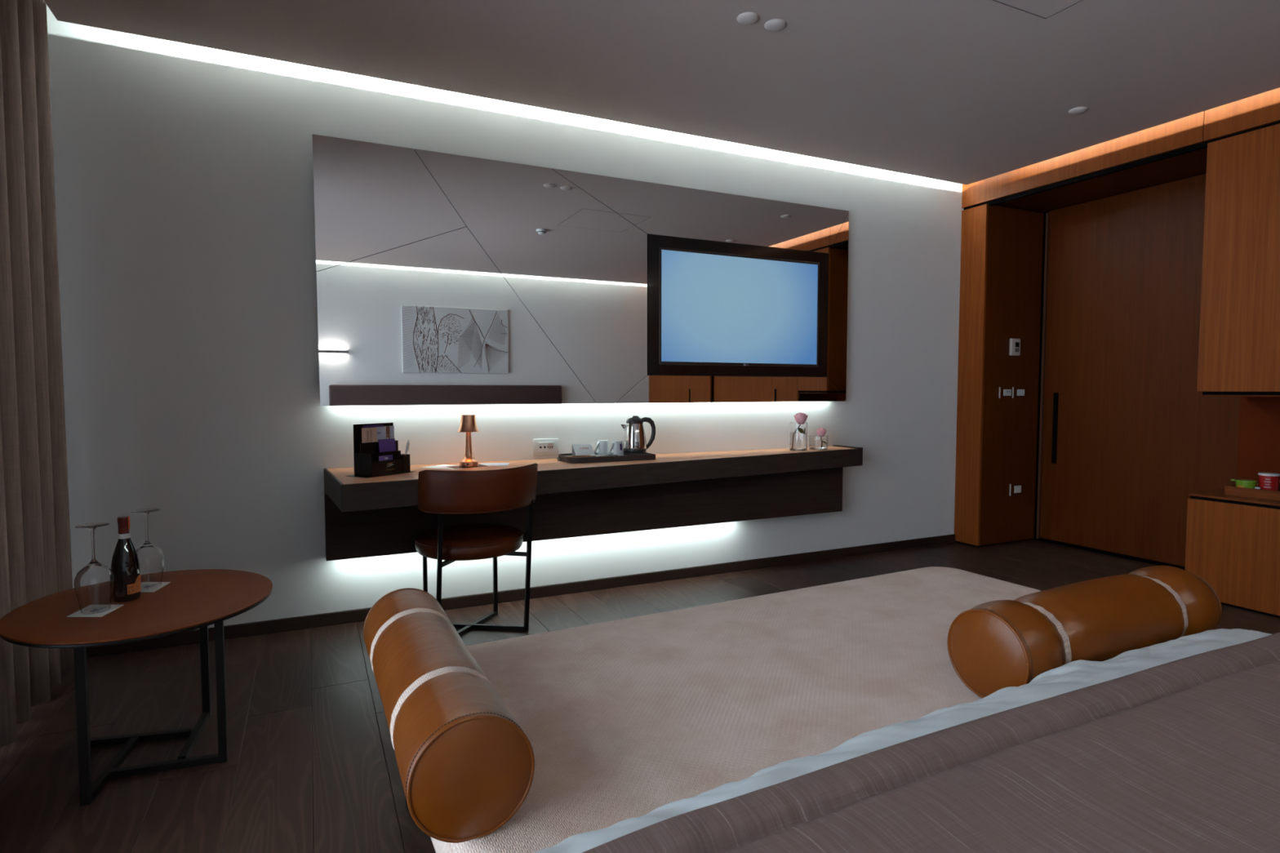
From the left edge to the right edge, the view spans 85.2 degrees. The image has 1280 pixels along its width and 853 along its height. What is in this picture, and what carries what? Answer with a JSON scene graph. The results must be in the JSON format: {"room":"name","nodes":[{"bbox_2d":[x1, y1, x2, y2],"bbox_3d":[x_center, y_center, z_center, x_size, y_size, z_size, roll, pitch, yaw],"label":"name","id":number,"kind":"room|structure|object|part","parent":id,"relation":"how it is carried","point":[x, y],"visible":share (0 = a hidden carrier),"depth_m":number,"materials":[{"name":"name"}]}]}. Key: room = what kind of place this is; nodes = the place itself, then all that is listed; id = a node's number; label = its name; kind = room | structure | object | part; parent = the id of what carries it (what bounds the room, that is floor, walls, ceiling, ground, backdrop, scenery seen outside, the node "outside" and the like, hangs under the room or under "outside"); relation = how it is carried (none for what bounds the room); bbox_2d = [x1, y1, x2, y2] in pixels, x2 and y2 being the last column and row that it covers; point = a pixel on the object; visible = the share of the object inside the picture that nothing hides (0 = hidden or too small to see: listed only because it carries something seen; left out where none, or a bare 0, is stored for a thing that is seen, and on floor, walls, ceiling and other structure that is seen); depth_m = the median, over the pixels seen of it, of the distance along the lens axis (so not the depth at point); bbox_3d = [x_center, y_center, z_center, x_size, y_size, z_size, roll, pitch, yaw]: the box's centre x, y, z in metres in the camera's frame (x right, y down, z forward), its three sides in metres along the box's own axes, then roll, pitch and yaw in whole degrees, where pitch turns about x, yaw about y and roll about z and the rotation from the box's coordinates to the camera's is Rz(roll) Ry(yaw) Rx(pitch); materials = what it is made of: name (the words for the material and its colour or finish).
{"room":"hotel room","nodes":[
{"label":"hotel room","id":0,"kind":"room"},
{"bbox_2d":[46,4,963,629],"bbox_3d":[0.153,-0.435,4.096,6.180,2.840,0.120,-1,3,-25],"label":"wall","id":1,"kind":"structure","parent":0,"point":[184,172],"depth_m":3.21,"materials":[{"name":"white paint"}]},
{"bbox_2d":[86,533,955,657],"bbox_3d":[-0.145,0.884,3.948,5.454,0.060,0.014,-1,3,-25],"label":"baseboard","id":2,"kind":"structure","parent":1,"relation":"attached to","point":[254,628],"depth_m":3.73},
{"bbox_2d":[533,438,558,456],"bbox_3d":[-0.504,0.112,3.735,0.142,0.092,0.017,-1,3,-25],"label":"wall socket","id":3,"kind":"object","parent":1,"relation":"attached to","point":[549,446],"visible":0.98,"depth_m":3.73,"materials":[{"name":"grey plastic"}]},
{"bbox_2d":[311,133,848,405],"bbox_3d":[-0.077,-0.746,3.875,3.139,1.230,0.050,-1,3,-25],"label":"wall mirror","id":4,"kind":"object","parent":1,"relation":"attached to","point":[442,278],"visible":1,"depth_m":3.56,"materials":[{"name":"silver glass"}]},
{"bbox_3d":[-1.174,-1.023,3.311,0.686,0.615,0.005,-1,3,-25],"label":"mirror pane","id":5,"kind":"part","parent":4,"relation":"part of","materials":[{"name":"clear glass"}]},
{"bbox_3d":[-0.860,-0.552,3.486,1.374,0.884,0.005,-1,3,-25],"label":"mirror pane","id":6,"kind":"part","parent":4,"relation":"part of","materials":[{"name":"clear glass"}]},
{"bbox_3d":[-0.523,-0.733,3.638,1.245,1.229,0.005,-1,3,-25],"label":"mirror pane","id":7,"kind":"part","parent":4,"relation":"part of","materials":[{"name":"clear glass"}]},
{"bbox_3d":[0.442,-1.230,4.073,2.008,0.284,0.005,-1,3,-25],"label":"mirror pane","id":8,"kind":"part","parent":4,"relation":"part of","materials":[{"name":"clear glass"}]},
{"bbox_3d":[0.605,-0.225,4.203,1.646,0.155,0.005,-1,3,-25],"label":"mirror pane","id":9,"kind":"part","parent":4,"relation":"part of","materials":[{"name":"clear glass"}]},
{"bbox_2d":[647,234,828,377],"bbox_3d":[0.623,-0.698,4.184,1.286,0.784,0.008,-1,3,-25],"label":"television","id":10,"kind":"object","parent":4,"relation":"attached to","point":[714,308],"visible":1,"depth_m":4.16,"materials":[{"name":"black plastic"}]},
{"bbox_3d":[1.277,-0.777,4.496,0.160,1.225,0.005,-1,3,-25],"label":"mirror pane","id":11,"kind":"part","parent":4,"relation":"part of","materials":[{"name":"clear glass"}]},
{"bbox_2d":[324,444,862,560],"bbox_3d":[0.050,0.382,3.663,3.104,0.420,0.650,-1,3,-25],"label":"desk","id":12,"kind":"object","parent":1,"relation":"attached to","point":[377,516],"visible":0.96,"depth_m":3.70,"materials":[{"name":"brown wood"}]},
{"bbox_2d":[347,422,416,478],"bbox_3d":[-1.141,0.099,3.069,0.137,0.222,0.265,2,3,30],"label":"desk organizer","id":13,"kind":"object","parent":12,"relation":"on","point":[367,464],"visible":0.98,"depth_m":3.01,"materials":[{"name":"black plastic"}]},
{"bbox_3d":[-1.183,0.164,2.976,0.110,0.098,0.004,2,3,30],"label":"panel","id":14,"kind":"part","parent":13,"relation":"part of","materials":[{"name":"black plastic"}]},
{"bbox_2d":[361,426,377,443],"bbox_3d":[-1.181,0.066,3.038,0.001,0.121,0.078,2,3,30],"label":"card","id":15,"kind":"object","parent":13,"relation":"in","point":[368,434],"visible":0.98,"depth_m":3.04,"materials":[{"name":"beige paper"}]},
{"bbox_2d":[362,424,383,427],"bbox_3d":[-1.180,0.099,3.083,0.001,0.212,0.110,2,3,30],"label":"booklet","id":16,"kind":"object","parent":13,"relation":"in","point":[375,425],"visible":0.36,"depth_m":3.08,"materials":[{"name":"purple"}]},
{"bbox_3d":[-1.181,0.097,3.091,0.004,0.220,0.210,2,3,30],"label":"panel","id":17,"kind":"part","parent":13,"relation":"part of","materials":[{"name":"black plastic"}]},
{"bbox_2d":[375,426,386,441],"bbox_3d":[-1.154,0.094,3.102,0.002,0.187,0.055,2,3,30],"label":"brochure","id":18,"kind":"object","parent":13,"relation":"in","point":[381,431],"visible":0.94,"depth_m":3.10,"materials":[{"name":"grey paper"}]},
{"bbox_3d":[-1.141,0.208,3.075,0.137,0.002,0.265,2,3,30],"label":"plate","id":19,"kind":"part","parent":13,"relation":"part of","materials":[{"name":"black plastic"}]},
{"bbox_2d":[378,454,392,461],"bbox_3d":[-1.103,0.164,3.020,0.002,0.076,0.072,2,3,30],"label":"card","id":20,"kind":"object","parent":13,"relation":"in","point":[384,457],"visible":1,"depth_m":3.02,"materials":[{"name":"purple paper"}]},
{"bbox_2d":[377,438,395,452],"bbox_3d":[-1.122,0.117,3.098,0.028,0.122,0.095,2,3,30],"label":"booklet","id":21,"kind":"object","parent":13,"relation":"in","point":[384,445],"visible":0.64,"depth_m":3.10,"materials":[{"name":"purple paper"}]},
{"bbox_2d":[383,426,394,439],"bbox_3d":[-1.133,0.091,3.147,0.002,0.188,0.056,2,3,30],"label":"brochure","id":22,"kind":"object","parent":13,"relation":"in","point":[389,429],"visible":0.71,"depth_m":3.15,"materials":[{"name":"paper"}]},
{"bbox_2d":[404,440,409,454],"bbox_3d":[-1.054,0.132,3.134,0.011,0.142,0.049,1,3,15],"label":"pen","id":23,"kind":"object","parent":13,"relation":"in","point":[407,442],"visible":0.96,"depth_m":3.14,"materials":[{"name":"white plastic"}]},
{"bbox_2d":[421,464,464,470],"bbox_3d":[-0.923,0.195,3.342,0.200,0.001,0.150,2,3,29],"label":"leaflet","id":24,"kind":"object","parent":12,"relation":"on","point":[442,466],"visible":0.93,"depth_m":3.33,"materials":[{"name":"white paper"}]},
{"bbox_2d":[446,464,487,468],"bbox_3d":[-0.835,0.192,3.367,0.170,0.001,0.100,-2,4,-37],"label":"notepad","id":25,"kind":"object","parent":24,"relation":"on","point":[479,465],"visible":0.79,"depth_m":3.35,"materials":[{"name":"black paper"}]},
{"bbox_2d":[457,414,479,466],"bbox_3d":[-0.829,0.067,3.363,0.106,0.248,0.106,-1,3,-25],"label":"table lamp","id":26,"kind":"object","parent":25,"relation":"on","point":[468,424],"visible":1,"depth_m":3.34,"materials":[{"name":"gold metal"}]},
{"bbox_3d":[-0.829,-0.015,3.359,0.106,0.081,0.106,-1,3,-25],"label":"lamp shade","id":27,"kind":"part","parent":26,"relation":"part of","materials":[{"name":"orange metal"}]},
{"bbox_3d":[-0.829,0.086,3.364,0.080,0.160,0.080,-1,3,-25],"label":"stem","id":28,"kind":"part","parent":26,"relation":"part of","materials":[{"name":"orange metal"}]},
{"bbox_2d":[480,462,509,466],"bbox_3d":[-0.724,0.189,3.459,0.140,0.001,0.120,0,3,-6],"label":"leaflet","id":29,"kind":"object","parent":12,"relation":"on","point":[486,464],"visible":1,"depth_m":3.48,"materials":[{"name":"white paper"}]},
{"bbox_2d":[558,453,655,463],"bbox_3d":[-0.185,0.162,3.707,0.477,0.029,0.245,-1,3,-25],"label":"serving tray","id":30,"kind":"object","parent":12,"relation":"on","point":[564,457],"visible":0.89,"depth_m":3.60,"materials":[{"name":"grey"}]},
{"bbox_2d":[572,444,595,455],"bbox_3d":[-0.303,0.125,3.704,0.118,0.062,0.065,-1,3,-20],"label":"tent card","id":31,"kind":"object","parent":30,"relation":"on","point":[577,449],"visible":0.99,"depth_m":3.69,"materials":[{"name":"white paper"}]},
{"bbox_2d":[576,455,595,457],"bbox_3d":[-0.281,0.153,3.598,0.100,0.005,0.018,0,3,0],"label":"sachet","id":32,"kind":"object","parent":30,"relation":"on","point":[576,455],"visible":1,"depth_m":3.59,"materials":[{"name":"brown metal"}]},
{"bbox_2d":[594,440,609,455],"bbox_3d":[-0.210,0.114,3.756,0.097,0.078,0.073,-1,3,-25],"label":"mug","id":33,"kind":"object","parent":30,"relation":"on","point":[602,447],"visible":0.86,"depth_m":3.73,"materials":[{"name":"white ceramic"}]},
{"bbox_3d":[-0.230,0.119,3.730,0.009,0.068,0.040,3,4,44],"label":"handle","id":34,"kind":"part","parent":33,"relation":"part of","materials":[{"name":"white ceramic"}]},
{"bbox_2d":[608,440,623,456],"bbox_3d":[-0.132,0.116,3.721,0.094,0.078,0.073,-1,3,-25],"label":"mug","id":35,"kind":"object","parent":30,"relation":"on","point":[617,447],"visible":0.81,"depth_m":3.69,"materials":[{"name":"white ceramic"}]},
{"bbox_3d":[-0.150,0.121,3.692,0.009,0.068,0.040,2,4,39],"label":"handle","id":36,"kind":"part","parent":35,"relation":"part of","materials":[{"name":"white ceramic"}]},
{"bbox_2d":[621,415,655,455],"bbox_3d":[-0.017,0.047,3.773,0.169,0.209,0.144,1,3,22],"label":"electric kettle","id":37,"kind":"object","parent":30,"relation":"on","point":[634,442],"visible":0.94,"depth_m":3.73,"materials":[{"name":"silver metal"}]},
{"bbox_3d":[-0.085,0.006,3.759,0.037,0.038,0.050,-1,3,-25],"label":"spout","id":38,"kind":"part","parent":37,"relation":"part of","materials":[{"name":"silver metal"}]},
{"bbox_3d":[-0.029,-0.034,3.774,0.093,0.035,0.093,-1,3,-25],"label":"lid","id":39,"kind":"part","parent":37,"relation":"part of","materials":[{"name":"grey plastic"}]},
{"bbox_3d":[0.044,0.036,3.795,0.086,0.177,0.026,-1,3,-16],"label":"handle","id":40,"kind":"part","parent":37,"relation":"part of","materials":[{"name":"grey plastic"}]},
{"bbox_2d":[789,422,807,451],"bbox_3d":[0.972,0.060,4.268,0.106,0.172,0.106,-1,3,-25],"label":"glass vase","id":41,"kind":"object","parent":12,"relation":"on","point":[797,431],"visible":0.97,"depth_m":4.22,"materials":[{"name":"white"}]},
{"bbox_2d":[794,413,808,422],"bbox_3d":[0.981,0.025,4.249,0.087,0.220,0.085,-1,3,-25],"label":"rose","id":42,"kind":"object","parent":41,"relation":"in","point":[799,417],"visible":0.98,"depth_m":4.22,"materials":[{"name":"pink plant"}]},
{"bbox_2d":[808,435,827,449],"bbox_3d":[1.118,0.099,4.356,0.116,0.085,0.116,-1,3,-25],"label":"glass vase","id":43,"kind":"object","parent":12,"relation":"on","point":[815,442],"visible":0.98,"depth_m":4.31,"materials":[{"name":"white"}]},
{"bbox_2d":[816,427,826,435],"bbox_3d":[1.131,0.071,4.345,0.064,0.124,0.066,-1,3,-25],"label":"rose","id":44,"kind":"object","parent":43,"relation":"in","point":[820,432],"visible":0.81,"depth_m":4.32,"materials":[{"name":"pink plant"}]},
{"bbox_2d":[954,204,1045,547],"bbox_3d":[2.653,-0.353,5.115,0.656,2.408,0.204,-1,3,-25],"label":"wall panel","id":45,"kind":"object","parent":1,"relation":"attached to","point":[1002,268],"depth_m":4.99,"materials":[{"name":"brown wood"}]},
{"bbox_3d":[2.366,-0.352,4.978,0.020,2.396,0.204,-1,3,-25],"label":"panel","id":46,"kind":"part","parent":45,"relation":"part of","materials":[{"name":"brown wood"}]},
{"bbox_2d":[999,386,1011,398],"bbox_3d":[2.620,-0.243,4.984,0.122,0.078,0.014,-1,3,-25],"label":"wall switch","id":47,"kind":"object","parent":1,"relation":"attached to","point":[1004,392],"visible":1,"depth_m":4.98,"materials":[{"name":"white plastic"}]},
{"bbox_2d":[1008,338,1020,355],"bbox_3d":[2.693,-0.570,4.997,0.095,0.122,0.024,-1,3,-25],"label":"thermostat","id":48,"kind":"object","parent":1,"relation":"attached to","point":[1015,344],"visible":1,"depth_m":4.98,"materials":[{"name":"beige plastic"}]},
{"bbox_2d":[1009,483,1022,496],"bbox_3d":[2.748,0.461,5.083,0.124,0.086,0.013,-1,3,-25],"label":"wall switch","id":49,"kind":"object","parent":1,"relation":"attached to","point":[1015,489],"visible":1,"depth_m":5.08,"materials":[{"name":"white plastic"}]},
{"bbox_2d":[1012,386,1024,398],"bbox_3d":[2.747,-0.246,5.045,0.123,0.078,0.013,-1,3,-25],"label":"wall switch","id":50,"kind":"object","parent":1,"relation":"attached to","point":[1017,392],"visible":1,"depth_m":5.04,"materials":[{"name":"white plastic"}]},
{"bbox_2d":[0,537,1279,852],"bbox_3d":[1.296,1.069,1.778,6.180,0.080,5.186,-1,3,-25],"label":"floor","id":51,"kind":"structure","parent":0,"point":[311,766],"depth_m":2.30,"materials":[{"name":"black wood"}]},
{"bbox_2d":[0,568,272,806],"bbox_3d":[-1.505,0.769,2.140,0.676,0.480,0.740,-1,3,-25],"label":"side table","id":52,"kind":"object","parent":51,"relation":"on","point":[193,599],"visible":0.87,"depth_m":2.04,"materials":[{"name":"wood"}]},
{"bbox_3d":[-1.503,0.791,1.877,0.022,0.464,0.022,-1,3,-25],"label":"leg","id":53,"kind":"part","parent":52,"relation":"part of","materials":[{"name":"black metal"}]},
{"bbox_2d":[66,604,124,617],"bbox_3d":[-1.579,0.534,2.018,0.099,0.002,0.126,0,3,-9],"label":"coaster","id":54,"kind":"object","parent":52,"relation":"on","point":[77,614],"visible":0.4,"depth_m":1.98,"materials":[{"name":"white paper"}]},
{"bbox_2d":[74,522,115,613],"bbox_3d":[-1.576,0.408,2.009,0.093,0.250,0.093,-1,3,-25],"label":"wine glass","id":55,"kind":"object","parent":54,"relation":"on","point":[94,584],"visible":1,"depth_m":1.99,"materials":[{"name":"white"}]},
{"bbox_3d":[-1.576,0.337,2.005,0.020,0.093,0.020,-1,3,-25],"label":"stem","id":56,"kind":"part","parent":55,"relation":"part of","materials":[{"name":"clear glass"}]},
{"bbox_2d":[74,559,115,613],"bbox_3d":[-1.576,0.458,2.011,0.093,0.150,0.093,-1,3,-25],"label":"bowl","id":57,"kind":"object","parent":55,"relation":"attached to","point":[94,584],"depth_m":1.98,"materials":[{"name":"clear glass"}]},
{"bbox_2d":[111,515,141,602],"bbox_3d":[-1.573,0.402,2.127,0.073,0.255,0.072,-1,3,-25],"label":"wine bottle","id":58,"kind":"object","parent":52,"relation":"on","point":[125,564],"visible":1,"depth_m":2.11,"materials":[{"name":"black glass"}]},
{"bbox_3d":[-1.498,0.999,2.139,0.341,0.020,0.399,-2,4,-37],"label":"floor frame","id":59,"kind":"part","parent":52,"relation":"part of","materials":[{"name":"black metal"}]},
{"bbox_2d":[140,582,170,592],"bbox_3d":[-1.599,0.521,2.259,0.093,0.002,0.133,-1,3,-11],"label":"coaster","id":60,"kind":"object","parent":52,"relation":"on","point":[163,584],"visible":0.42,"depth_m":2.23,"materials":[{"name":"white paper"}]},
{"bbox_2d":[131,508,164,589],"bbox_3d":[-1.596,0.395,2.254,0.093,0.250,0.093,-1,3,-25],"label":"wine glass","id":61,"kind":"object","parent":60,"relation":"on","point":[151,557],"visible":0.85,"depth_m":2.23,"materials":[{"name":"white"}]},
{"bbox_3d":[-1.596,0.324,2.250,0.020,0.093,0.020,-1,3,-25],"label":"stem","id":62,"kind":"part","parent":61,"relation":"part of","materials":[{"name":"clear glass"}]},
{"bbox_2d":[136,541,164,589],"bbox_3d":[-1.596,0.446,2.257,0.093,0.150,0.093,-1,3,-25],"label":"bowl","id":63,"kind":"object","parent":61,"relation":"attached to","point":[151,557],"depth_m":2.23,"materials":[{"name":"clear glass"}]},
{"bbox_3d":[-1.489,0.765,2.378,0.022,0.464,0.022,-1,3,-25],"label":"leg","id":64,"kind":"part","parent":52,"relation":"part of","materials":[{"name":"black metal"}]},
{"bbox_3d":[-1.259,0.780,2.090,0.022,0.464,0.022,-1,3,-25],"label":"leg","id":65,"kind":"part","parent":52,"relation":"part of","materials":[{"name":"black metal"}]},
{"bbox_2d":[414,462,537,635],"bbox_3d":[-0.756,0.558,3.160,0.528,0.798,0.612,-1,3,-25],"label":"desk chair","id":66,"kind":"object","parent":51,"relation":"on","point":[442,492],"visible":0.99,"depth_m":2.98,"materials":[{"name":"brown leather"}]},
{"bbox_3d":[-1.012,0.757,3.279,0.018,0.385,0.018,-1,3,-25],"label":"leg","id":67,"kind":"part","parent":66,"relation":"part of","materials":[{"name":"black metal"}]},
{"bbox_3d":[-0.854,0.648,2.960,0.019,0.638,0.129,-2,3,-28],"label":"leg","id":68,"kind":"part","parent":66,"relation":"part of","materials":[{"name":"black metal"}]},
{"bbox_3d":[-0.786,0.527,3.216,0.486,0.085,0.480,-1,3,-25],"label":"seat","id":69,"kind":"part","parent":66,"relation":"part of","materials":[{"name":"leather"}]},
{"bbox_3d":[-0.655,0.264,2.950,0.524,0.180,0.171,-2,4,-32],"label":"backrest","id":70,"kind":"part","parent":66,"relation":"part of","materials":[{"name":"leather"}]},
{"bbox_3d":[-0.773,0.578,3.210,0.416,0.017,0.374,-2,4,-31],"label":"seat frame","id":71,"kind":"part","parent":66,"relation":"part of","materials":[{"name":"black metal"}]},
{"bbox_3d":[-0.720,0.747,3.462,0.018,0.385,0.018,-1,3,-25],"label":"leg","id":72,"kind":"part","parent":66,"relation":"part of","materials":[{"name":"black metal"}]},
{"bbox_3d":[-0.509,0.637,3.170,0.019,0.639,0.141,-1,3,-22],"label":"leg","id":73,"kind":"part","parent":66,"relation":"part of","materials":[{"name":"black metal"}]},
{"bbox_2d":[405,566,1040,852],"bbox_3d":[0.519,0.817,1.986,2.241,0.400,1.022,-2,3,-28],"label":"bench","id":74,"kind":"object","parent":51,"relation":"on","point":[623,719],"visible":0.37,"depth_m":1.68,"materials":[{"name":"grey fabric"}]},
{"bbox_2d":[363,587,534,843],"bbox_3d":[-0.444,0.546,1.476,0.214,0.203,0.834,-1,3,-25],"label":"bolster","id":75,"kind":"object","parent":74,"relation":"on","point":[466,765],"visible":1,"depth_m":1.15,"materials":[{"name":"leather"}]},
{"bbox_2d":[946,565,1222,697],"bbox_3d":[1.188,0.516,1.817,0.897,0.221,0.231,-2,3,-27],"label":"bolster","id":76,"kind":"object","parent":74,"relation":"on","point":[993,646],"visible":0.82,"depth_m":1.67,"materials":[{"name":"leather"}]},
{"bbox_2d":[1184,489,1279,617],"bbox_3d":[3.263,0.647,3.672,0.471,0.562,0.437,-1,3,-25],"label":"base cabinet","id":77,"kind":"object","parent":51,"relation":"on","point":[1233,542],"visible":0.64,"depth_m":3.56,"materials":[{"name":"brown wood"}]},
{"bbox_2d":[1189,489,1279,506],"bbox_3d":[3.266,0.372,3.657,0.467,0.010,0.433,-1,3,-25],"label":"countertop","id":78,"kind":"structure","parent":77,"relation":"on","point":[1220,494],"depth_m":3.61,"materials":[{"name":"brown wood"}]},
{"bbox_2d":[1224,482,1279,501],"bbox_3d":[3.323,0.344,3.628,0.304,0.048,0.325,-1,3,-25],"label":"wooden tray","id":79,"kind":"object","parent":78,"relation":"on","point":[1230,490],"visible":0.75,"depth_m":3.60,"materials":[{"name":"brown wood"}]},
{"bbox_2d":[1231,479,1257,488],"bbox_3d":[3.210,0.320,3.689,0.092,0.072,0.098,0,3,5],"label":"tub","id":80,"kind":"object","parent":79,"relation":"on","point":[1246,483],"visible":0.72,"depth_m":3.66,"materials":[{"name":"green plastic"}]},
{"bbox_3d":[3.210,0.287,3.685,0.092,0.005,0.092,-1,3,-25],"label":"lid","id":81,"kind":"part","parent":80,"relation":"part of","materials":[{"name":"green plastic"}]},
{"bbox_2d":[1235,480,1256,488],"bbox_3d":[3.210,0.322,3.687,0.086,0.068,0.086,-1,3,-25],"label":"cup","id":82,"kind":"object","parent":80,"relation":"on","point":[1247,484],"depth_m":3.65,"materials":[{"name":"green"}]},
{"bbox_2d":[1257,472,1279,491],"bbox_3d":[3.288,0.302,3.638,0.088,0.114,0.088,-1,3,-25],"label":"tin","id":83,"kind":"object","parent":79,"relation":"on","point":[1267,481],"visible":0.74,"depth_m":3.61,"materials":[{"name":"red metal"}]},
{"bbox_3d":[3.288,0.250,3.635,0.088,0.012,0.088,-1,3,-25],"label":"lid","id":84,"kind":"part","parent":83,"relation":"part of","materials":[{"name":"white plastic"}]},
{"bbox_2d":[1236,395,1279,484],"bbox_3d":[3.491,-0.280,3.730,0.018,2.408,0.433,-1,3,-25],"label":"panel","id":85,"kind":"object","parent":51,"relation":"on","point":[1259,433],"depth_m":3.86,"materials":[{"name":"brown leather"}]},
{"bbox_3d":[1.220,0.859,0.251,1.900,0.500,2.320,-1,3,-25],"label":"bed","id":86,"kind":"object","parent":51,"relation":"on","visible":0},
{"bbox_2d":[533,628,1271,852],"bbox_3d":[1.064,0.684,0.584,2.107,0.261,1.870,-1,3,-25],"label":"duvet","id":87,"kind":"object","parent":86,"relation":"on","point":[1081,673],"visible":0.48,"depth_m":1.26,"materials":[{"name":"grey fabric"}]},
{"bbox_2d":[582,632,1279,852],"bbox_3d":[1.165,0.599,0.371,2.015,0.141,2.015,-1,3,-25],"label":"blanket","id":88,"kind":"object","parent":87,"relation":"on","point":[1182,755],"visible":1,"depth_m":0.98,"materials":[{"name":"grey fabric"}]},
{"bbox_2d":[44,0,1279,184],"bbox_3d":[1.086,-1.523,1.541,5.045,0.012,4.988,-1,3,-25],"label":"ceiling","id":89,"kind":"structure","parent":0,"point":[959,91],"depth_m":3.02,"materials":[{"name":"beige paint"}]},
{"bbox_2d":[736,11,759,25],"bbox_3d":[0.417,-1.570,2.686,0.086,0.015,0.086,-1,3,-25],"label":"cap","id":90,"kind":"object","parent":89,"relation":"attached to","point":[745,18],"visible":1,"depth_m":2.67,"materials":[{"name":"beige paint"}]},
{"bbox_2d":[764,18,786,31],"bbox_3d":[0.532,-1.573,2.735,0.086,0.015,0.086,-1,3,-25],"label":"cap","id":91,"kind":"object","parent":89,"relation":"attached to","point":[775,24],"visible":1,"depth_m":2.72,"materials":[{"name":"beige paint"}]},
{"bbox_2d":[993,0,1082,18],"bbox_3d":[1.429,-1.556,2.279,0.610,0.002,0.625,-1,3,-25],"label":"access hatch","id":92,"kind":"object","parent":89,"relation":"attached to","point":[1045,9],"visible":1,"depth_m":2.60,"materials":[{"name":"grey paint"}]},
{"bbox_2d":[1068,106,1088,114],"bbox_3d":[2.247,-1.617,3.569,0.086,0.015,0.086,-1,3,-25],"label":"cap","id":93,"kind":"object","parent":89,"relation":"attached to","point":[1077,110],"visible":1,"depth_m":3.55,"materials":[{"name":"beige paint"}]},
{"bbox_3d":[1.296,-1.777,1.627,6.180,0.100,5.186,-1,3,-25],"label":"ceiling","id":94,"kind":"structure","parent":0,"visible":0},
{"bbox_2d":[0,0,74,746],"bbox_3d":[-2.001,-0.372,2.027,0.160,2.719,1.358,-1,3,-25],"label":"curtain","id":95,"kind":"object","parent":94,"relation":"hanging from","point":[36,560],"visible":0.95,"depth_m":2.39,"materials":[{"name":"grey fabric"}]},
{"bbox_3d":[4.085,-0.379,3.034,0.100,2.840,5.186,-1,3,-25],"label":"wall","id":96,"kind":"structure","parent":0,"visible":0},
{"bbox_2d":[961,87,1279,213],"bbox_3d":[3.735,-1.609,2.802,0.676,0.360,5.186,-1,3,-25],"label":"trim","id":97,"kind":"structure","parent":96,"relation":"attached to","point":[1176,149],"depth_m":4.16,"materials":[{"name":"brown wood"}]},
{"bbox_3d":[2.644,-1.702,4.324,0.022,0.334,1.494,-1,3,-25],"label":"header panel","id":98,"kind":"part","parent":97,"relation":"part of","materials":[{"name":"brown wood"}]},
{"bbox_3d":[3.762,-1.579,1.986,0.022,0.334,3.689,-1,3,-25],"label":"header panel","id":99,"kind":"part","parent":97,"relation":"part of","materials":[{"name":"brown wood"}]},
{"bbox_2d":[1034,173,1239,569],"bbox_3d":[3.342,-0.323,4.398,0.070,2.428,2.080,-1,3,-25],"label":"door","id":100,"kind":"structure","parent":96,"relation":"in","point":[1126,435],"depth_m":4.60,"materials":[{"name":"brown wood"}]},
{"bbox_3d":[3.014,0.012,5.053,0.006,0.515,0.034,-1,3,-25],"label":"handle","id":101,"kind":"part","parent":100,"relation":"part of","materials":[{"name":"black metal"}]},
{"bbox_2d":[1196,123,1279,396],"bbox_3d":[3.265,-0.817,3.584,0.466,1.320,0.415,-1,3,-25],"label":"upper cabinet","id":102,"kind":"object","parent":96,"relation":"attached to","point":[1239,351],"visible":1,"depth_m":3.52,"materials":[{"name":"brown wood"}]}
]}

